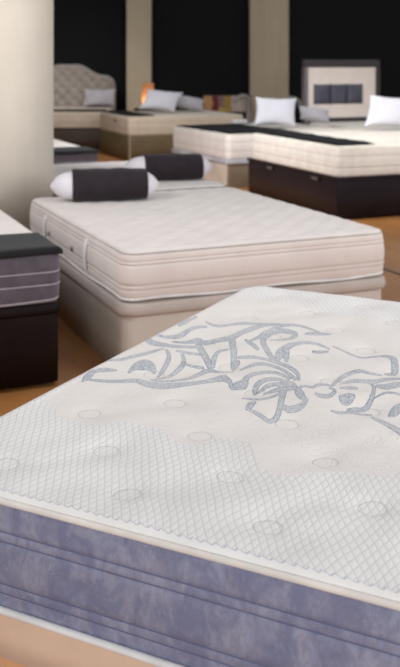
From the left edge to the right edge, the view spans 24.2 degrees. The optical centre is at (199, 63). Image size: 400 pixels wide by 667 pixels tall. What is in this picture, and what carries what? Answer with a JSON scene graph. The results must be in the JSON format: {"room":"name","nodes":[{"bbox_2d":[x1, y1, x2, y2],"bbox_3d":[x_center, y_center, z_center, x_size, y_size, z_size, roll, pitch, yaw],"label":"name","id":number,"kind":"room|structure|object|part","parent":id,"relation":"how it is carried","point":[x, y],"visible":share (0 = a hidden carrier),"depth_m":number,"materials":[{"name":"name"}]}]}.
{"room":"store","nodes":[
{"label":"store","id":0,"kind":"room"},
{"bbox_2d":[0,0,53,230],"bbox_3d":[-1.440,-0.250,6.950,0.690,3.600,0.690,0,0,0],"label":"round column","id":1,"kind":"structure","parent":0,"point":[26,26],"depth_m":6.66,"materials":[{"name":"beige paint"}]},
{"bbox_2d":[0,150,399,416],"bbox_3d":[1.500,1.575,9.900,15.000,0.050,19.400,0,0,0],"label":"floor","id":2,"kind":"structure","parent":0,"point":[76,357],"depth_m":5.16,"materials":[{"name":"brown wood"}]},
{"bbox_2d":[0,300,59,389],"bbox_3d":[-1.763,1.347,5.116,1.520,0.405,2.020,0,0,-24],"label":"base","id":3,"kind":"object","parent":2,"relation":"on","point":[28,333],"visible":0.84,"depth_m":4.44,"materials":[{"name":"black leather"}]},
{"bbox_2d":[0,210,59,307],"bbox_3d":[-1.763,1.019,5.116,1.528,0.252,2.028,0,0,-24],"label":"mattress","id":4,"kind":"object","parent":3,"relation":"on","point":[28,280],"visible":0.67,"depth_m":4.44,"materials":[{"name":"white fabric"}]},
{"bbox_2d":[0,233,62,258],"bbox_3d":[-1.445,0.897,4.383,1.532,0.040,0.438,0,0,-24],"label":"throw","id":5,"kind":"object","parent":4,"relation":"on","point":[20,244],"visible":1,"depth_m":4.50,"materials":[{"name":"black fabric"}]},
{"bbox_3d":[-1.763,1.173,5.116,1.520,0.055,2.020,0,0,-24],"label":"lid","id":6,"kind":"part","parent":3,"relation":"part of","materials":[{"name":"brown leather"}]},
{"bbox_2d":[54,128,99,149],"bbox_3d":[-2.635,1.351,17.700,1.850,0.399,1.900,0,0,0],"label":"bed base","id":7,"kind":"object","parent":2,"relation":"on","point":[88,137],"visible":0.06,"depth_m":16.75,"materials":[{"name":"brown laminate"}]},
{"bbox_2d":[54,107,114,127],"bbox_3d":[-2.635,1.003,17.700,1.872,0.293,1.922,0,0,0],"label":"mattress","id":8,"kind":"object","parent":7,"relation":"on","point":[62,119],"visible":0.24,"depth_m":16.75,"materials":[{"name":"beige fabric"}]},
{"bbox_2d":[54,109,106,110],"bbox_3d":[-2.635,0.844,17.030,1.810,0.012,0.540,0,0,0],"label":"cloth","id":9,"kind":"object","parent":8,"relation":"on","point":[54,109],"visible":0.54,"depth_m":17.20,"materials":[{"name":"black fabric"}]},
{"bbox_2d":[83,89,115,105],"bbox_3d":[-1.980,0.663,18.397,0.636,0.336,0.186,0,0,3],"label":"pillow","id":10,"kind":"object","parent":8,"relation":"on","point":[92,97],"visible":1,"depth_m":18.34,"materials":[{"name":"grey fabric"}]},
{"bbox_2d":[0,614,155,666],"bbox_3d":[0.430,1.365,2.700,1.480,0.370,1.980,0,0,27],"label":"base","id":11,"kind":"object","parent":2,"relation":"on","point":[22,644],"visible":0.02,"depth_m":1.97,"materials":[{"name":"beige fabric"}]},
{"bbox_2d":[0,286,399,666],"bbox_3d":[0.430,1.049,2.700,1.541,0.257,2.041,0,0,27],"label":"mattress","id":12,"kind":"object","parent":11,"relation":"on","point":[222,489],"visible":1,"depth_m":2.02,"materials":[{"name":"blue fabric"}]},
{"bbox_2d":[54,64,115,109],"bbox_3d":[-2.650,0.777,18.753,1.900,1.545,0.174,0,0,0],"label":"headboard","id":13,"kind":"object","parent":2,"relation":"on","point":[70,80],"visible":0.37,"depth_m":18.68,"materials":[{"name":"beige fabric"}]},
{"bbox_2d":[100,129,173,160],"bbox_3d":[-0.512,1.343,15.910,2.004,0.413,1.704,0,0,-22],"label":"bed base","id":14,"kind":"object","parent":2,"relation":"on","point":[120,146],"visible":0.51,"depth_m":14.97,"materials":[{"name":"brown fabric"}]},
{"bbox_3d":[-1.113,1.345,14.767,0.034,0.411,0.034,0,0,-22],"label":"corner post","id":15,"kind":"part","parent":14,"relation":"part of","materials":[{"name":"beige laminate"}]},
{"bbox_2d":[100,110,243,135],"bbox_3d":[-0.516,0.986,15.911,2.032,0.298,1.722,0,0,-22],"label":"mattress","id":16,"kind":"object","parent":14,"relation":"on","point":[160,122],"visible":0.77,"depth_m":15.15,"materials":[{"name":"beige fabric"}]},
{"bbox_2d":[104,110,152,115],"bbox_3d":[-1.216,0.821,15.628,0.420,0.014,1.620,0,0,-22],"label":"cloth","id":17,"kind":"object","parent":16,"relation":"on","point":[124,112],"visible":1,"depth_m":15.48,"materials":[{"name":"black fabric"}]},
{"bbox_2d":[139,89,182,111],"bbox_3d":[-0.657,0.620,15.829,0.799,0.391,0.250,0,0,-17],"label":"pillow","id":18,"kind":"object","parent":16,"relation":"on","point":[154,99],"visible":1,"depth_m":15.75,"materials":[{"name":"white fabric"}]},
{"bbox_2d":[176,95,203,110],"bbox_3d":[-0.191,0.678,16.245,0.557,0.286,0.230,0,0,-4],"label":"pillow","id":19,"kind":"object","parent":16,"relation":"on","point":[184,102],"visible":0.82,"depth_m":16.17,"materials":[{"name":"grey fabric"}]},
{"bbox_2d":[133,108,159,110],"bbox_3d":[-0.970,1.188,17.442,0.520,0.725,0.455,0,0,0],"label":"nightstand","id":20,"kind":"object","parent":2,"relation":"on","point":[135,109],"visible":0.15,"depth_m":17.25,"materials":[{"name":"brown wood"}]},
{"bbox_2d":[142,83,153,102],"bbox_3d":[-0.970,0.590,17.420,0.216,0.470,0.216,0,0,0],"label":"table lamp","id":21,"kind":"object","parent":20,"relation":"on","point":[145,86],"visible":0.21,"depth_m":17.33,"materials":[{"name":"orange fabric"}]},
{"bbox_2d":[172,148,247,187],"bbox_3d":[0.835,1.369,12.768,1.916,0.363,1.740,0,0,-25],"label":"bed base","id":22,"kind":"object","parent":2,"relation":"on","point":[233,173],"visible":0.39,"depth_m":11.70,"materials":[{"name":"beige fabric"}]},
{"bbox_3d":[0.837,1.216,12.770,1.910,0.058,1.740,0,0,-25],"label":"rail","id":23,"kind":"part","parent":22,"relation":"part of","materials":[{"name":"white fabric"}]},
{"bbox_3d":[0.160,1.390,11.991,0.020,0.260,0.820,0,0,-25],"label":"drawer","id":24,"kind":"part","parent":22,"relation":"part of","materials":[{"name":"beige fabric"}]},
{"bbox_2d":[173,123,350,158],"bbox_3d":[0.838,1.028,12.781,1.922,0.313,1.742,0,0,-25],"label":"mattress","id":25,"kind":"object","parent":22,"relation":"on","point":[211,143],"visible":0.52,"depth_m":12.13,"materials":[{"name":"beige fabric"}]},
{"bbox_2d":[176,123,291,132],"bbox_3d":[0.429,0.861,12.557,0.930,0.014,1.660,0,0,-25],"label":"cloth","id":26,"kind":"object","parent":25,"relation":"on","point":[231,127],"visible":0.97,"depth_m":12.45,"materials":[{"name":"black fabric"}]},
{"bbox_2d":[231,119,246,122],"bbox_3d":[0.550,0.810,13.200,0.200,0.050,0.120,0,0,-25],"label":"box","id":27,"kind":"object","parent":26,"relation":"on","point":[232,120],"visible":1,"depth_m":13.16,"materials":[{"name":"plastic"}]},
{"bbox_2d":[254,97,295,125],"bbox_3d":[1.014,0.638,12.514,0.633,0.396,0.218,0,0,-11],"label":"pillow","id":28,"kind":"object","parent":25,"relation":"on","point":[269,111],"visible":1,"depth_m":12.45,"materials":[{"name":"white fabric"}]},
{"bbox_2d":[299,106,329,122],"bbox_3d":[1.600,0.709,13.027,0.460,0.240,0.194,0,0,-9],"label":"pillow","id":29,"kind":"object","parent":25,"relation":"on","point":[311,114],"visible":1,"depth_m":12.96,"materials":[{"name":"grey fabric"}]},
{"bbox_2d":[57,255,385,360],"bbox_3d":[-0.066,1.364,5.789,1.573,0.372,2.048,0,0,-24],"label":"bed base","id":30,"kind":"object","parent":2,"relation":"on","point":[110,325],"visible":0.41,"depth_m":4.89,"materials":[{"name":"beige fabric"}]},
{"bbox_2d":[30,187,383,300],"bbox_3d":[-0.071,1.046,5.786,1.573,0.257,2.036,0,0,-24],"label":"mattress","id":31,"kind":"object","parent":30,"relation":"on","point":[219,240],"visible":0.93,"depth_m":5.06,"materials":[{"name":"white fabric"}]},
{"bbox_2d":[50,168,158,200],"bbox_3d":[-0.640,0.808,6.290,0.738,0.214,0.258,0,0,-10],"label":"bolster pillow","id":32,"kind":"object","parent":31,"relation":"on","point":[92,184],"visible":1,"depth_m":6.19,"materials":[{"name":"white fabric"}]},
{"bbox_3d":[-0.066,1.209,5.789,1.573,0.062,2.048,0,0,-24],"label":"padded lid","id":33,"kind":"part","parent":30,"relation":"part of","materials":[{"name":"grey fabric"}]},
{"bbox_2d":[203,95,251,112],"bbox_3d":[0.520,1.073,17.812,0.930,0.955,0.036,0,0,0],"label":"patterned panel","id":34,"kind":"object","parent":2,"relation":"on","point":[219,103],"visible":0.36,"depth_m":17.79,"materials":[{"name":"multicoloured fabric"}]},
{"bbox_2d":[232,94,254,123],"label":"armchair","id":35,"kind":"object","parent":2,"relation":"on","point":[236,99],"depth_m":16.81,"materials":[{"name":"grey fabric"}]},
{"bbox_3d":[0.746,1.030,16.833,0.347,0.989,0.090,0,0,-8],"label":"arm frame","id":36,"kind":"part","parent":35,"relation":"part of","materials":[{"name":"beige fabric"}]},
{"bbox_2d":[286,96,301,105],"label":"armchair","id":37,"kind":"object","parent":2,"relation":"on","point":[298,101],"depth_m":16.94,"materials":[{"name":"grey fabric"}]},
{"bbox_3d":[1.697,1.050,16.967,0.354,0.950,0.090,0,0,-8],"label":"arm frame","id":38,"kind":"part","parent":37,"relation":"part of","materials":[{"name":"grey metal"}]},
{"bbox_2d":[247,157,399,218],"bbox_3d":[1.913,1.335,10.576,2.078,0.429,2.120,0,0,-22],"label":"bed base","id":39,"kind":"object","parent":2,"relation":"on","point":[375,195],"visible":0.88,"depth_m":9.47,"materials":[{"name":"black paint"}]},
{"bbox_3d":[1.917,1.135,10.578,2.070,0.029,2.120,0,0,-22],"label":"lid","id":40,"kind":"part","parent":39,"relation":"part of","materials":[{"name":"black paint"}]},
{"bbox_2d":[252,129,399,176],"bbox_3d":[1.936,0.968,10.531,2.072,0.303,2.022,0,0,-22],"label":"mattress","id":41,"kind":"object","parent":39,"relation":"on","point":[382,157],"visible":0.86,"depth_m":9.64,"materials":[{"name":"beige fabric"}]},
{"bbox_2d":[259,131,373,144],"bbox_3d":[1.211,0.801,10.244,0.430,0.014,1.890,0,0,-22],"label":"cloth","id":42,"kind":"object","parent":41,"relation":"on","point":[292,134],"visible":1,"depth_m":10.12,"materials":[{"name":"black fabric"}]},
{"bbox_2d":[365,95,399,126],"bbox_3d":[2.356,0.589,11.478,0.796,0.415,0.212,0,0,-19],"label":"pillow","id":43,"kind":"object","parent":41,"relation":"on","point":[383,111],"visible":1,"depth_m":11.38,"materials":[{"name":"white fabric"}]},
{"bbox_2d":[302,60,379,124],"bbox_3d":[2.201,0.743,14.467,1.330,1.615,0.148,0,0,-22],"label":"headboard","id":44,"kind":"object","parent":2,"relation":"on","point":[344,88],"visible":0.77,"depth_m":14.41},
{"bbox_3d":[1.603,0.800,14.240,0.050,1.500,0.120,0,0,-22],"label":"rail","id":45,"kind":"part","parent":44,"relation":"part of","materials":[{"name":"metal"}]},
{"bbox_2d":[314,84,329,104],"bbox_3d":[1.877,0.465,14.282,0.288,0.310,0.048,0,0,-22],"label":"cushion","id":46,"kind":"object","parent":44,"relation":"on","point":[321,91],"depth_m":14.26,"materials":[{"name":"grey fabric"}]},
{"bbox_3d":[2.196,0.890,14.480,1.330,0.120,0.110,0,0,-22],"label":"rail","id":47,"kind":"part","parent":44,"relation":"part of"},
{"bbox_2d":[330,84,346,103],"bbox_3d":[2.146,0.465,14.391,0.288,0.310,0.048,0,0,-22],"label":"cushion","id":48,"kind":"object","parent":44,"relation":"on","point":[338,92],"depth_m":14.37,"materials":[{"name":"grey fabric"}]},
{"bbox_3d":[2.196,-0.007,14.480,1.330,0.115,0.110,0,0,-22],"label":"rail","id":49,"kind":"part","parent":44,"relation":"part of","materials":[{"name":"grey wood"}]},
{"bbox_3d":[2.186,0.440,14.479,1.210,0.780,0.085,0,0,-22],"label":"cream panel","id":50,"kind":"part","parent":44,"relation":"part of","materials":[{"name":"fabric"}]},
{"bbox_2d":[347,84,362,103],"bbox_3d":[2.415,0.465,14.500,0.288,0.310,0.048,0,0,-22],"label":"cushion","id":51,"kind":"object","parent":44,"relation":"on","point":[354,91],"depth_m":14.48,"materials":[{"name":"grey fabric"}]},
{"bbox_3d":[2.780,0.800,14.716,0.070,1.500,0.120,0,0,-22],"label":"rail","id":52,"kind":"part","parent":44,"relation":"part of","materials":[{"name":"grey wood"}]},
{"bbox_2d":[383,268,399,274],"bbox_3d":[1.444,1.548,6.936,0.030,0.004,2.300,0,0,-24],"label":"trim","id":53,"kind":"structure","parent":2,"relation":"on","point":[383,268],"depth_m":6.95,"materials":[{"name":"black plastic"}]},
{"bbox_3d":[2.576,1.361,13.548,1.300,0.378,1.800,0,0,-22],"label":"bed base","id":54,"kind":"object","parent":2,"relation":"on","visible":0},
{"bbox_2d":[309,121,399,129],"bbox_3d":[2.575,1.028,13.548,1.322,0.283,1.822,0,0,-22],"label":"mattress","id":55,"kind":"object","parent":54,"relation":"on","point":[358,125],"visible":0.32,"depth_m":13.46,"materials":[{"name":"beige fabric"}]},
{"bbox_3d":[-2.128,1.345,10.156,1.520,0.410,2.020,0,0,-24],"label":"base","id":56,"kind":"object","parent":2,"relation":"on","visible":0},
{"bbox_2d":[54,139,97,163],"bbox_3d":[-2.128,1.014,10.156,1.528,0.252,2.028,0,0,-24],"label":"mattress","id":57,"kind":"object","parent":56,"relation":"on","point":[85,157],"visible":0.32,"depth_m":9.46,"materials":[{"name":"white fabric"}]},
{"bbox_2d":[54,146,99,154],"bbox_3d":[-1.810,0.892,9.423,1.532,0.040,0.438,0,0,-24],"label":"throw","id":58,"kind":"object","parent":57,"relation":"on","point":[83,149],"visible":0.56,"depth_m":9.49,"materials":[{"name":"black fabric"}]},
{"bbox_3d":[-0.731,1.361,7.824,1.218,0.378,1.968,0,0,-24],"label":"storage unit","id":59,"kind":"object","parent":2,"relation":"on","visible":0},
{"bbox_2d":[54,161,226,196],"bbox_3d":[-0.731,1.047,7.824,1.232,0.249,1.982,0,0,-24],"label":"mattress","id":60,"kind":"object","parent":59,"relation":"on","point":[164,185],"visible":0.13,"depth_m":7.40,"materials":[{"name":"bright white cotton"},{"name":"black cloth"}]},
{"bbox_2d":[124,153,212,179],"bbox_3d":[-0.250,0.816,7.420,0.718,0.206,0.248,0,0,-10],"label":"bolster pillow","id":61,"kind":"object","parent":60,"relation":"on","point":[177,166],"visible":0.86,"depth_m":7.33,"materials":[{"name":"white fabric"}]},
{"bbox_2d":[54,0,399,123],"bbox_3d":[1.500,-0.250,19.500,15.000,3.600,0.200,0,0,0],"label":"wall","id":62,"kind":"structure","parent":0,"point":[200,48],"depth_m":19.40,"materials":[{"name":"black paint"}]},
{"bbox_2d":[127,0,151,110],"bbox_3d":[-1.250,-0.250,19.225,0.500,3.600,0.350,0,0,0],"label":"column","id":63,"kind":"structure","parent":62,"relation":"attached to","point":[139,12],"depth_m":19.05,"materials":[{"name":"beige paint"}]},
{"bbox_2d":[249,0,288,120],"bbox_3d":[1.420,-0.250,19.050,0.800,3.600,0.700,0,0,0],"label":"column","id":64,"kind":"structure","parent":62,"relation":"attached to","point":[268,19],"depth_m":18.90,"materials":[{"name":"beige paint"}]}
]}

